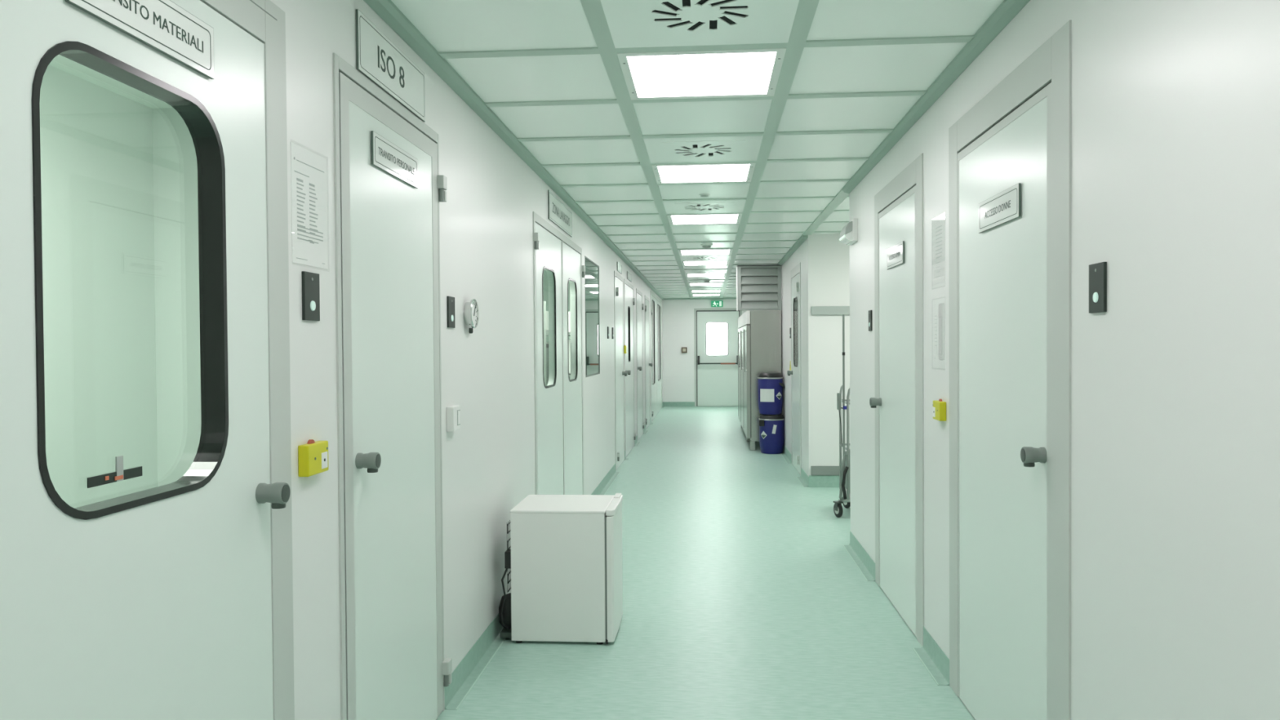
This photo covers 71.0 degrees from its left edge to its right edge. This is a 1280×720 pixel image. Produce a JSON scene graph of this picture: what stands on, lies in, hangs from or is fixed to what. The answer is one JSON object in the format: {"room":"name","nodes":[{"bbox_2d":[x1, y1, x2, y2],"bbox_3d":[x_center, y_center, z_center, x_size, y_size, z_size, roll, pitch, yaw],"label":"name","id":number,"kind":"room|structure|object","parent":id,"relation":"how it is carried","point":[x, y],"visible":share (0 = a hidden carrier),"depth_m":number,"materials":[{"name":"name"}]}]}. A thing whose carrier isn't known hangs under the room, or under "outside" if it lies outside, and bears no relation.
{"room":"cleanroom corridor","nodes":[
{"label":"cleanroom corridor","id":0,"kind":"room"},
{"bbox_2d":[40,65,570,507],"bbox_3d":[-1.505,0.091,5.079,1.517,2.500,8.980,0,1,4],"label":"wall","id":1,"kind":"structure","parent":0,"point":[119,173],"depth_m":3.81,"materials":[{"name":"white"}]},
{"bbox_2d":[270,0,662,719],"bbox_3d":[-0.447,0.030,8.434,0.090,2.500,24.750,0,1,4],"label":"wall","id":2,"kind":"structure","parent":0,"point":[493,195],"depth_m":3.76,"materials":[{"name":"white paint"}]},
{"bbox_2d":[0,0,294,719],"bbox_3d":[-0.923,0.274,1.649,0.155,2.236,1.142,0,1,4],"label":"door","id":3,"kind":"structure","parent":2,"relation":"in","point":[173,601],"depth_m":1.75,"materials":[{"name":"white metal"}]},
{"bbox_2d":[87,455,142,488],"bbox_3d":[-0.946,0.197,1.620,0.004,0.045,0.148,0,1,4],"label":"push bar","id":4,"kind":"object","parent":3,"relation":"attached to","point":[119,474],"visible":1,"depth_m":1.62,"materials":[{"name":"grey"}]},
{"bbox_2d":[64,0,214,79],"bbox_3d":[-0.908,-0.634,1.654,0.012,0.106,0.427,0,1,4],"label":"sign plate","id":5,"kind":"object","parent":3,"relation":"attached to","point":[164,26],"visible":1,"depth_m":1.70,"materials":[{"name":"white plastic"}]},
{"bbox_2d":[290,142,328,269],"bbox_3d":[-0.861,-0.395,2.341,0.004,0.312,0.222,0,1,4],"label":"notice sign","id":6,"kind":"object","parent":2,"relation":"attached to","point":[308,190],"visible":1,"depth_m":2.33,"materials":[{"name":"white paper"}]},
{"bbox_2d":[301,271,319,320],"bbox_3d":[-0.855,-0.165,2.336,0.012,0.125,0.089,0,1,4],"label":"switch","id":7,"kind":"object","parent":2,"relation":"attached to","point":[310,281],"visible":1,"depth_m":2.33,"materials":[{"name":"grey plastic"}]},
{"bbox_2d":[297,439,328,476],"bbox_3d":[-0.845,0.250,2.324,0.030,0.090,0.122,0,1,4],"label":"switch","id":8,"kind":"object","parent":2,"relation":"attached to","point":[313,456],"visible":1,"depth_m":2.29,"materials":[{"name":"yellow plastic"}]},
{"bbox_2d":[355,8,425,121],"bbox_3d":[-0.815,-0.955,2.968,0.012,0.177,0.630,0,1,4],"label":"sign plate","id":9,"kind":"object","parent":2,"relation":"attached to","point":[379,59],"visible":1,"depth_m":2.91,"materials":[{"name":"white plastic"}]},
{"bbox_2d":[333,53,452,719],"bbox_3d":[-0.821,0.254,3.005,0.155,2.232,0.994,0,1,4],"label":"door","id":10,"kind":"structure","parent":2,"relation":"in","point":[393,666],"depth_m":2.89,"materials":[{"name":"white metal"}]},
{"bbox_2d":[370,130,417,188],"bbox_3d":[-0.809,-0.657,2.970,0.012,0.103,0.427,0,1,4],"label":"sign plate","id":11,"kind":"object","parent":10,"relation":"attached to","point":[386,156],"visible":1,"depth_m":2.94,"materials":[{"name":"white plastic"}]},
{"bbox_2d":[446,296,455,328],"bbox_3d":[-0.759,-0.192,3.613,0.012,0.125,0.089,0,1,4],"label":"switch","id":12,"kind":"object","parent":2,"relation":"attached to","point":[450,300],"visible":1,"depth_m":3.60,"materials":[{"name":"grey"}]},
{"bbox_2d":[446,404,460,431],"bbox_3d":[-0.748,0.234,3.600,0.033,0.100,0.096,0,1,4],"label":"light switch","id":13,"kind":"object","parent":2,"relation":"attached to","point":[453,412],"visible":1,"depth_m":3.56,"materials":[{"name":"white plastic"}]},
{"bbox_2d":[463,298,479,333],"bbox_3d":[-0.728,-0.189,3.863,0.038,0.149,0.128,0,1,4],"label":"pressure gauge","id":14,"kind":"object","parent":2,"relation":"attached to","point":[471,313],"visible":1,"depth_m":3.84,"materials":[{"name":"silver metal"}]},
{"bbox_2d":[444,613,506,710],"bbox_3d":[-0.668,1.298,4.434,0.054,0.103,1.896,0,1,4],"label":"baseboard","id":15,"kind":"structure","parent":2,"relation":"attached to","point":[467,673],"depth_m":3.88,"materials":[{"name":"plastic"}]},
{"bbox_2d":[363,0,664,300],"bbox_3d":[-0.386,-1.207,8.409,0.050,0.046,24.750,0,1,4],"label":"trim","id":16,"kind":"structure","parent":2,"relation":"attached to","point":[386,10],"depth_m":3.82,"materials":[{"name":"silver metal"}]},
{"bbox_2d":[533,211,585,494],"bbox_3d":[-0.583,0.205,6.408,0.120,2.217,2.093,0,1,4],"label":"door","id":17,"kind":"structure","parent":2,"relation":"in","point":[558,405],"depth_m":6.21,"materials":[{"name":"white metal"}]},
{"bbox_2d":[547,189,572,236],"bbox_3d":[-0.561,-1.026,6.354,0.012,0.189,0.992,0,1,4],"label":"sign plate","id":18,"kind":"object","parent":2,"relation":"attached to","point":[559,214],"visible":1,"depth_m":6.27,"materials":[{"name":"white plastic"}]},
{"bbox_2d":[584,255,599,377],"bbox_3d":[-0.472,-0.376,8.123,0.092,1.033,1.000,0,1,4],"label":"window","id":19,"kind":"structure","parent":2,"relation":"in","point":[592,269],"depth_m":8.11,"materials":[{"name":"clear glass"}]},
{"bbox_2d":[591,463,620,494],"bbox_3d":[-0.345,1.226,8.737,0.054,0.103,2.610,0,1,4],"label":"baseboard","id":20,"kind":"structure","parent":2,"relation":"attached to","point":[603,486],"depth_m":9.06,"materials":[{"name":"plastic"}]},
{"bbox_2d":[607,326,608,338],"bbox_3d":[-0.329,-0.285,9.347,0.012,0.125,0.089,0,1,4],"label":"switch","id":21,"kind":"object","parent":2,"relation":"attached to","point":[607,326],"visible":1,"depth_m":9.32,"materials":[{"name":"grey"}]},
{"bbox_2d":[617,262,622,274],"bbox_3d":[-0.244,-1.086,10.582,0.012,0.102,0.502,0,1,4],"label":"sign plate","id":22,"kind":"object","parent":2,"relation":"attached to","point":[619,265],"visible":1,"depth_m":10.54,"materials":[{"name":"white plastic"}]},
{"bbox_2d":[613,271,627,471],"bbox_3d":[-0.255,0.120,10.552,0.155,2.250,1.060,0,1,4],"label":"door","id":23,"kind":"structure","parent":2,"relation":"in","point":[620,375],"depth_m":10.52,"materials":[{"name":"white metal"}]},
{"bbox_2d":[623,344,626,353],"bbox_3d":[-0.184,-0.135,11.144,0.030,0.108,0.110,0,1,4],"label":"switch","id":24,"kind":"object","parent":2,"relation":"attached to","point":[624,345],"visible":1,"depth_m":11.09,"materials":[{"name":"yellow plastic"}]},
{"bbox_2d":[626,271,631,282],"bbox_3d":[-0.143,-1.108,11.928,0.012,0.102,0.602,0,1,4],"label":"sign plate","id":25,"kind":"object","parent":2,"relation":"attached to","point":[628,274],"visible":1,"depth_m":11.94,"materials":[{"name":"white plastic"}]},
{"bbox_2d":[623,278,635,457],"bbox_3d":[-0.153,0.098,11.908,0.155,2.250,1.380,0,1,4],"label":"door","id":26,"kind":"structure","parent":2,"relation":"in","point":[629,301],"depth_m":11.89,"materials":[{"name":"white metal"}]},
{"bbox_2d":[634,435,640,445],"bbox_3d":[-0.035,1.158,12.874,0.054,0.103,0.530,0,1,4],"label":"baseboard","id":27,"kind":"structure","parent":2,"relation":"attached to","point":[636,442],"depth_m":12.91,"materials":[{"name":"plastic"}]},
{"bbox_2d":[635,288,644,440],"bbox_3d":[-0.018,0.068,13.713,0.155,2.250,1.180,0,1,4],"label":"door","id":28,"kind":"structure","parent":2,"relation":"in","point":[639,305],"depth_m":13.67,"materials":[{"name":"white metal"}]},
{"bbox_2d":[643,424,648,434],"bbox_3d":[0.096,1.129,14.614,0.054,0.103,0.600,0,1,4],"label":"baseboard","id":29,"kind":"structure","parent":2,"relation":"attached to","point":[645,432],"depth_m":14.63,"materials":[{"name":"plastic"}]},
{"bbox_2d":[644,295,652,429],"bbox_3d":[0.113,0.039,15.458,0.155,2.250,1.120,0,1,4],"label":"door","id":30,"kind":"structure","parent":2,"relation":"in","point":[647,364],"depth_m":15.45,"materials":[{"name":"white metal"}]},
{"bbox_2d":[650,290,662,422],"bbox_3d":[0.311,-0.093,18.329,0.120,2.420,3.900,0,1,4],"label":"door","id":31,"kind":"structure","parent":2,"relation":"in","point":[655,303],"depth_m":18.02,"materials":[{"name":"white metal"}]},
{"bbox_2d":[48,0,1004,297],"bbox_3d":[0.303,-1.267,9.690,6.433,0.056,27.590,0,1,4],"label":"ceiling","id":32,"kind":"structure","parent":0,"point":[550,71],"depth_m":4.05,"materials":[{"name":"white metal"}]},
{"bbox_2d":[600,0,799,48],"bbox_3d":[0.197,-1.132,2.923,0.622,0.008,0.629,0,1,4],"label":"ceiling vent","id":33,"kind":"object","parent":32,"relation":"in","point":[631,23],"visible":1,"depth_m":3.00,"materials":[{"name":"white metal"}]},
{"bbox_2d":[617,48,786,100],"bbox_3d":[0.248,-1.143,3.608,0.622,0.008,0.629,0,1,4],"label":"recessed light","id":34,"kind":"object","parent":32,"relation":"in","point":[746,73],"visible":1,"depth_m":3.57,"materials":[{"name":"white plastic"}]},
{"bbox_2d":[643,135,763,163],"bbox_3d":[0.351,-1.166,4.978,0.622,0.008,0.629,0,1,4],"label":"ceiling vent","id":35,"kind":"object","parent":32,"relation":"in","point":[725,148],"visible":1,"depth_m":4.94,"materials":[{"name":"white metal"}]},
{"bbox_2d":[651,162,755,183],"bbox_3d":[0.402,-1.177,5.662,0.622,0.008,0.629,0,1,4],"label":"recessed light","id":36,"kind":"object","parent":32,"relation":"in","point":[713,172],"visible":1,"depth_m":5.65,"materials":[{"name":"white plastic"}]},
{"bbox_2d":[662,200,746,213],"bbox_3d":[0.505,-1.200,7.032,0.622,0.008,0.629,0,1,4],"label":"ceiling vent","id":37,"kind":"object","parent":32,"relation":"in","point":[727,206],"visible":1,"depth_m":7.00,"materials":[{"name":"white metal"}]},
{"bbox_2d":[666,213,742,225],"bbox_3d":[0.556,-1.211,7.717,0.622,0.008,0.629,0,1,4],"label":"recessed light","id":38,"kind":"object","parent":32,"relation":"in","point":[700,219],"visible":1,"depth_m":7.71,"materials":[{"name":"white plastic"}]},
{"bbox_2d":[699,194,709,197],"bbox_3d":[0.467,-1.187,6.484,0.074,0.017,0.074,0,1,4],"label":"smoke detector","id":39,"kind":"object","parent":32,"relation":"attached to","point":[701,195],"visible":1,"depth_m":6.46,"materials":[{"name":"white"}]},
{"bbox_2d":[677,248,733,255],"bbox_3d":[0.762,-1.256,10.456,0.622,0.008,0.629,0,1,4],"label":"recessed light","id":40,"kind":"object","parent":32,"relation":"in","point":[717,251],"visible":1,"depth_m":10.49,"materials":[{"name":"white plastic"}]},
{"bbox_2d":[680,249,729,254],"bbox_3d":[0.762,-1.258,10.456,0.556,0.003,0.558,0,1,4],"label":"diffuser","id":41,"kind":"object","parent":40,"relation":"attached to","point":[682,251],"depth_m":10.44,"materials":[{"name":"white plastic"}]},
{"bbox_2d":[680,255,731,261],"bbox_3d":[0.813,-1.268,11.140,0.622,0.008,0.629,0,1,4],"label":"ceiling vent","id":42,"kind":"object","parent":32,"relation":"in","point":[684,257],"visible":0.98,"depth_m":11.14,"materials":[{"name":"white metal"}]},
{"bbox_2d":[681,260,729,265],"bbox_3d":[0.865,-1.279,11.825,0.622,0.008,0.629,0,1,4],"label":"recessed light","id":43,"kind":"object","parent":32,"relation":"in","point":[714,262],"visible":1,"depth_m":11.85,"materials":[{"name":"white plastic"}]},
{"bbox_2d":[684,269,727,273],"bbox_3d":[0.967,-1.302,13.195,0.622,0.008,0.629,0,1,4],"label":"ceiling light","id":44,"kind":"object","parent":32,"relation":"in","point":[713,271],"visible":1,"depth_m":13.16,"materials":[{"name":"white plastic"}]},
{"bbox_2d":[685,273,726,277],"bbox_3d":[1.019,-1.313,13.880,0.622,0.008,0.629,0,1,4],"label":"recessed light","id":45,"kind":"object","parent":32,"relation":"in","point":[691,274],"visible":0.99,"depth_m":13.92,"materials":[{"name":"white plastic"}]},
{"bbox_2d":[688,283,724,285],"bbox_3d":[1.173,-1.347,15.934,0.622,0.008,0.629,0,1,4],"label":"recessed light","id":46,"kind":"object","parent":32,"relation":"in","point":[689,284],"visible":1,"depth_m":16.00,"materials":[{"name":"white plastic"}]},
{"bbox_2d":[690,289,721,292],"bbox_3d":[1.327,-1.381,17.988,0.622,0.008,0.629,0,1,4],"label":"recessed light","id":47,"kind":"object","parent":32,"relation":"in","point":[715,291],"visible":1,"depth_m":17.96,"materials":[{"name":"white plastic"}]},
{"bbox_2d":[691,293,720,296],"bbox_3d":[1.430,-1.403,19.358,0.622,0.008,0.629,0,1,4],"label":"recessed light","id":48,"kind":"object","parent":32,"relation":"in","point":[704,295],"visible":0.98,"depth_m":19.40,"materials":[{"name":"white plastic"}]},
{"bbox_2d":[693,293,719,295],"bbox_3d":[1.430,-1.405,19.358,0.556,0.003,0.558,0,1,4],"label":"diffuser","id":49,"kind":"object","parent":48,"relation":"attached to","point":[704,294],"depth_m":19.38,"materials":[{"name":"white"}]},
{"bbox_2d":[701,243,712,248],"bbox_3d":[0.718,-1.224,9.655,0.124,0.046,0.124,0,1,4],"label":"smoke detector","id":50,"kind":"object","parent":32,"relation":"attached to","point":[704,245],"visible":1,"depth_m":9.61,"materials":[{"name":"white plastic"}]},
{"bbox_2d":[435,406,975,719],"bbox_3d":[0.321,1.284,9.731,6.433,0.060,27.590,0,1,4],"label":"floor","id":51,"kind":"structure","parent":0,"point":[744,597],"depth_m":4.63,"materials":[{"name":"plastic"}]},
{"bbox_2d":[542,301,548,386],"bbox_3d":[-0.856,0.436,6.992,0.424,1.740,0.924,0,1,4],"label":"wire rack","id":52,"kind":"object","parent":51,"relation":"on","point":[545,331],"visible":0.06,"depth_m":6.51,"materials":[{"name":"white"}]},
{"bbox_2d":[546,343,548,377],"bbox_3d":[-0.817,0.008,6.741,0.252,0.260,0.272,0,1,4],"label":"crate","id":53,"kind":"object","parent":52,"relation":"on","point":[547,344],"visible":0.05,"depth_m":6.74,"materials":[{"name":"grey"}]},
{"bbox_2d":[546,311,548,329],"bbox_3d":[-0.823,-0.301,6.957,0.240,0.151,0.242,0,1,4],"label":"carton","id":54,"kind":"object","parent":52,"relation":"on","point":[547,312],"visible":0.06,"depth_m":6.87,"materials":[{"name":"white cardboard"}]},
{"bbox_2d":[498,493,622,644],"bbox_3d":[-0.391,1.020,4.464,0.588,0.648,0.458,0,1,4],"label":"mini fridge","id":55,"kind":"object","parent":51,"relation":"on","point":[564,558],"visible":1,"depth_m":4.24,"materials":[{"name":"white metal"}]},
{"bbox_2d":[737,310,782,450],"bbox_3d":[1.762,0.248,13.632,0.502,1.868,3.360,0,1,4],"label":"tall cabinet","id":56,"kind":"object","parent":51,"relation":"on","point":[759,332],"visible":0.8,"depth_m":11.96,"materials":[{"name":"white metal"}]},
{"bbox_2d":[736,265,781,311],"bbox_3d":[1.588,-0.963,11.989,0.589,0.600,0.104,0,1,4],"label":"louver panel","id":57,"kind":"object","parent":56,"relation":"on","point":[758,287],"visible":1,"depth_m":11.95,"materials":[{"name":"grey metal"}]},
{"bbox_2d":[759,413,784,453],"bbox_3d":[1.721,0.959,11.711,0.335,0.508,0.334,0,1,4],"label":"drum","id":58,"kind":"object","parent":51,"relation":"on","point":[771,427],"visible":0.94,"depth_m":11.58,"materials":[{"name":"blue plastic"}]},
{"bbox_2d":[757,373,784,414],"bbox_3d":[1.711,0.437,11.704,0.351,0.535,0.334,0,1,4],"label":"drum","id":59,"kind":"object","parent":58,"relation":"on","point":[770,385],"visible":1,"depth_m":11.57,"materials":[{"name":"blue plastic"}]},
{"bbox_2d":[833,385,850,517],"bbox_3d":[1.900,0.746,7.493,0.618,1.067,0.557,0,1,4],"label":"trolley","id":60,"kind":"object","parent":51,"relation":"on","point":[844,485],"visible":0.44,"depth_m":7.30,"materials":[{"name":"silver metal"}]},
{"bbox_2d":[836,392,843,446],"bbox_3d":[1.629,0.487,7.293,0.047,0.435,0.060,0,1,4],"label":"brush","id":61,"kind":"object","parent":60,"relation":"hanging from","point":[838,394],"visible":1,"depth_m":7.29,"materials":[{"name":"grey plastic"}]},
{"bbox_2d":[842,314,846,499],"bbox_3d":[1.665,0.384,7.303,0.032,1.505,0.026,0,1,4],"label":"mop","id":62,"kind":"object","parent":60,"relation":"on","point":[844,406],"visible":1,"depth_m":7.29,"materials":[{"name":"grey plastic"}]},
{"bbox_3d":[-0.736,0.416,8.186,0.424,1.740,0.824,0,1,4],"label":"wire rack","id":63,"kind":"object","parent":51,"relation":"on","visible":0},
{"bbox_2d":[568,339,570,373],"bbox_3d":[-0.673,-0.034,7.993,0.220,0.301,0.302,0,1,4],"label":"carton","id":64,"kind":"object","parent":63,"relation":"on","point":[569,340],"visible":0.02,"depth_m":7.84,"materials":[{"name":"white"}]},
{"bbox_2d":[568,311,570,333],"bbox_3d":[-0.678,-0.333,7.949,0.220,0.181,0.242,0,1,4],"label":"carton","id":65,"kind":"object","parent":63,"relation":"on","point":[569,326],"visible":0.02,"depth_m":7.82,"materials":[{"name":"white cardboard"}]},
{"bbox_2d":[662,298,750,401],"bbox_3d":[1.538,-0.180,20.738,2.208,2.500,0.090,0,1,4],"label":"wall","id":66,"kind":"structure","parent":0,"point":[677,315],"depth_m":20.74,"materials":[{"name":"white paint"}]},
{"bbox_2d":[662,401,694,406],"bbox_3d":[0.897,1.023,20.758,0.733,0.107,0.006,0,1,4],"label":"baseboard","id":67,"kind":"structure","parent":66,"relation":"attached to","point":[664,403],"depth_m":20.75,"materials":[{"name":"plastic"}]},
{"bbox_2d":[681,346,687,352],"bbox_3d":[1.023,-0.231,20.706,0.130,0.130,0.049,0,1,4],"label":"switch","id":68,"kind":"object","parent":66,"relation":"attached to","point":[684,349],"visible":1,"depth_m":20.68,"materials":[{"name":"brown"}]},
{"bbox_2d":[664,297,736,299],"bbox_3d":[1.524,-1.419,20.651,2.028,0.040,0.045,0,1,4],"label":"trim","id":69,"kind":"structure","parent":66,"relation":"attached to","point":[664,298],"depth_m":20.66,"materials":[{"name":"silver metal"}]},
{"bbox_2d":[711,300,723,306],"bbox_3d":[1.771,-1.292,20.631,0.270,0.144,0.052,0,1,4],"label":"exit sign","id":70,"kind":"object","parent":66,"relation":"attached to","point":[713,303],"visible":1,"depth_m":20.61,"materials":[{"name":"green plastic"}]},
{"bbox_2d":[693,307,742,406],"bbox_3d":[1.803,-0.062,20.663,1.100,2.262,0.204,0,1,4],"label":"door","id":71,"kind":"structure","parent":66,"relation":"in","point":[716,376],"depth_m":20.68,"materials":[{"name":"white metal"}]},
{"bbox_2d":[706,322,728,355],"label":"window","id":72,"kind":"structure","parent":0,"point":[717,333],"depth_m":23.31,"materials":[{"name":"white"}]},
{"bbox_2d":[750,234,817,476],"bbox_3d":[2.149,-0.088,14.731,0.090,2.500,11.800,0,1,4],"label":"wall","id":73,"kind":"structure","parent":0,"point":[806,254],"depth_m":9.13,"materials":[{"name":"white paint"}]},
{"bbox_2d":[780,444,791,463],"bbox_3d":[2.152,1.099,15.638,0.054,0.103,10.030,0,1,4],"label":"baseboard","id":74,"kind":"structure","parent":73,"relation":"attached to","point":[787,455],"depth_m":11.12,"materials":[{"name":"plastic"}]},
{"bbox_2d":[776,235,808,266],"bbox_3d":[2.071,-1.325,14.716,0.050,0.046,11.800,0,1,4],"label":"trim","id":75,"kind":"structure","parent":73,"relation":"attached to","point":[802,238],"depth_m":9.99,"materials":[{"name":"silver metal"}]},
{"bbox_2d":[786,262,801,475],"bbox_3d":[1.769,0.095,10.089,0.155,2.288,1.060,0,1,4],"label":"door","id":76,"kind":"structure","parent":73,"relation":"in","point":[795,372],"depth_m":10.05,"materials":[{"name":"white metal"}]},
{"bbox_2d":[796,467,808,487],"bbox_3d":[1.671,1.205,9.227,0.054,0.103,0.710,0,1,4],"label":"baseboard","id":77,"kind":"structure","parent":73,"relation":"attached to","point":[803,478],"depth_m":9.19,"materials":[{"name":"plastic"}]},
{"bbox_2d":[817,233,849,466],"bbox_3d":[2.561,0.003,8.829,1.615,2.500,0.090,0,1,4],"label":"wall niche","id":78,"kind":"object","parent":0,"point":[833,255],"visible":0.29,"depth_m":8.83,"materials":[{"name":"white paint"}]},
{"bbox_2d":[810,466,839,475],"bbox_3d":[2.530,1.087,8.794,1.685,0.090,0.020,0,1,4],"label":"rail","id":79,"kind":"object","parent":78,"relation":"attached to","point":[815,470],"visible":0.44,"depth_m":8.84,"materials":[{"name":"grey"}]},
{"bbox_2d":[808,475,842,487],"bbox_3d":[2.521,1.196,8.803,1.705,0.120,0.008,0,1,4],"label":"baseboard","id":80,"kind":"structure","parent":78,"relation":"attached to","point":[815,481],"depth_m":8.85,"materials":[{"name":"plastic"}]},
{"bbox_2d":[811,306,849,315],"bbox_3d":[2.524,-0.490,8.766,1.675,0.085,0.025,0,1,4],"label":"rail","id":81,"kind":"object","parent":78,"relation":"attached to","point":[815,310],"visible":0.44,"depth_m":8.80,"materials":[{"name":"grey"}]},
{"bbox_2d":[848,0,1279,719],"bbox_3d":[1.127,0.137,1.106,0.090,2.500,10.370,0,1,4],"label":"wall","id":82,"kind":"structure","parent":0,"point":[1175,121],"depth_m":1.98,"materials":[{"name":"white paint"}]},
{"bbox_2d":[802,188,848,235],"bbox_3d":[1.548,-1.219,7.546,0.080,0.020,2.580,0,1,4],"label":"trim","id":83,"kind":"structure","parent":82,"relation":"attached to","point":[841,196],"depth_m":7.29,"materials":[{"name":"silver metal"}]},
{"bbox_2d":[839,218,857,245],"bbox_3d":[1.406,-0.863,6.058,0.084,0.147,0.280,0,1,4],"label":"emergency light","id":84,"kind":"object","parent":82,"relation":"attached to","point":[849,233],"visible":1,"depth_m":5.95,"materials":[{"name":"white plastic"}]},
{"bbox_2d":[843,531,875,581],"bbox_3d":[1.415,1.261,5.818,0.054,0.103,0.968,0,1,4],"label":"baseboard","id":85,"kind":"structure","parent":82,"relation":"attached to","point":[865,564],"depth_m":5.76,"materials":[{"name":"plastic"}]},
{"bbox_2d":[868,310,872,330],"bbox_3d":[1.401,-0.240,5.462,0.012,0.125,0.089,0,1,4],"label":"switch","id":86,"kind":"object","parent":82,"relation":"attached to","point":[870,320],"visible":1,"depth_m":5.43,"materials":[{"name":"grey"}]},
{"bbox_2d":[869,153,924,646],"bbox_3d":[1.366,0.183,4.727,0.155,2.288,1.180,0,1,4],"label":"door","id":87,"kind":"structure","parent":82,"relation":"in","point":[898,402],"depth_m":4.61,"materials":[{"name":"white metal"}]},
{"bbox_2d":[886,240,904,269],"bbox_3d":[1.341,-0.546,4.707,0.012,0.110,0.400,0,1,4],"label":"sign plate","id":88,"kind":"object","parent":87,"relation":"attached to","point":[895,254],"visible":1,"depth_m":4.67,"materials":[{"name":"white plastic"}]},
{"bbox_2d":[912,626,949,685],"bbox_3d":[1.274,1.292,3.931,0.054,0.103,0.457,0,1,4],"label":"baseboard","id":89,"kind":"structure","parent":82,"relation":"attached to","point":[931,655],"depth_m":3.92,"materials":[{"name":"plastic"}]},
{"bbox_2d":[842,0,1030,193],"bbox_3d":[1.048,-1.100,1.092,0.050,0.046,10.370,0,1,4],"label":"trim","id":90,"kind":"structure","parent":82,"relation":"attached to","point":[1007,10],"depth_m":3.59,"materials":[{"name":"silver metal"}]},
{"bbox_2d":[932,213,945,288],"bbox_3d":[1.283,-0.463,3.853,0.004,0.309,0.222,0,1,4],"label":"notice sign","id":91,"kind":"object","parent":82,"relation":"attached to","point":[939,224],"visible":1,"depth_m":3.85,"materials":[{"name":"white paper"}]},
{"bbox_2d":[932,297,945,368],"bbox_3d":[1.285,-0.113,3.858,0.004,0.309,0.222,0,1,4],"label":"notice sign","id":92,"kind":"object","parent":82,"relation":"attached to","point":[938,305],"visible":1,"depth_m":3.85,"materials":[{"name":"white paper"}]},
{"bbox_2d":[933,399,946,421],"bbox_3d":[1.270,0.210,3.805,0.030,0.090,0.118,0,1,4],"label":"switch","id":93,"kind":"object","parent":82,"relation":"attached to","point":[939,406],"visible":1,"depth_m":3.75,"materials":[{"name":"yellow plastic"}]},
{"bbox_2d":[948,20,1071,719],"bbox_3d":[1.242,0.208,3.072,0.155,2.292,1.225,0,1,4],"label":"door","id":94,"kind":"structure","parent":82,"relation":"in","point":[1010,282],"depth_m":2.92,"materials":[{"name":"white metal"}]},
{"bbox_2d":[978,182,1021,233],"bbox_3d":[1.216,-0.509,3.039,0.012,0.106,0.420,0,1,4],"label":"sign plate","id":95,"kind":"object","parent":94,"relation":"attached to","point":[1005,206],"visible":1,"depth_m":3.00,"materials":[{"name":"white plastic"}]},
{"bbox_2d":[1088,262,1106,313],"bbox_3d":[1.162,-0.183,2.281,0.012,0.125,0.089,0,1,4],"label":"switch","id":96,"kind":"object","parent":82,"relation":"attached to","point":[1097,272],"visible":1,"depth_m":2.27,"materials":[{"name":"grey plastic"}]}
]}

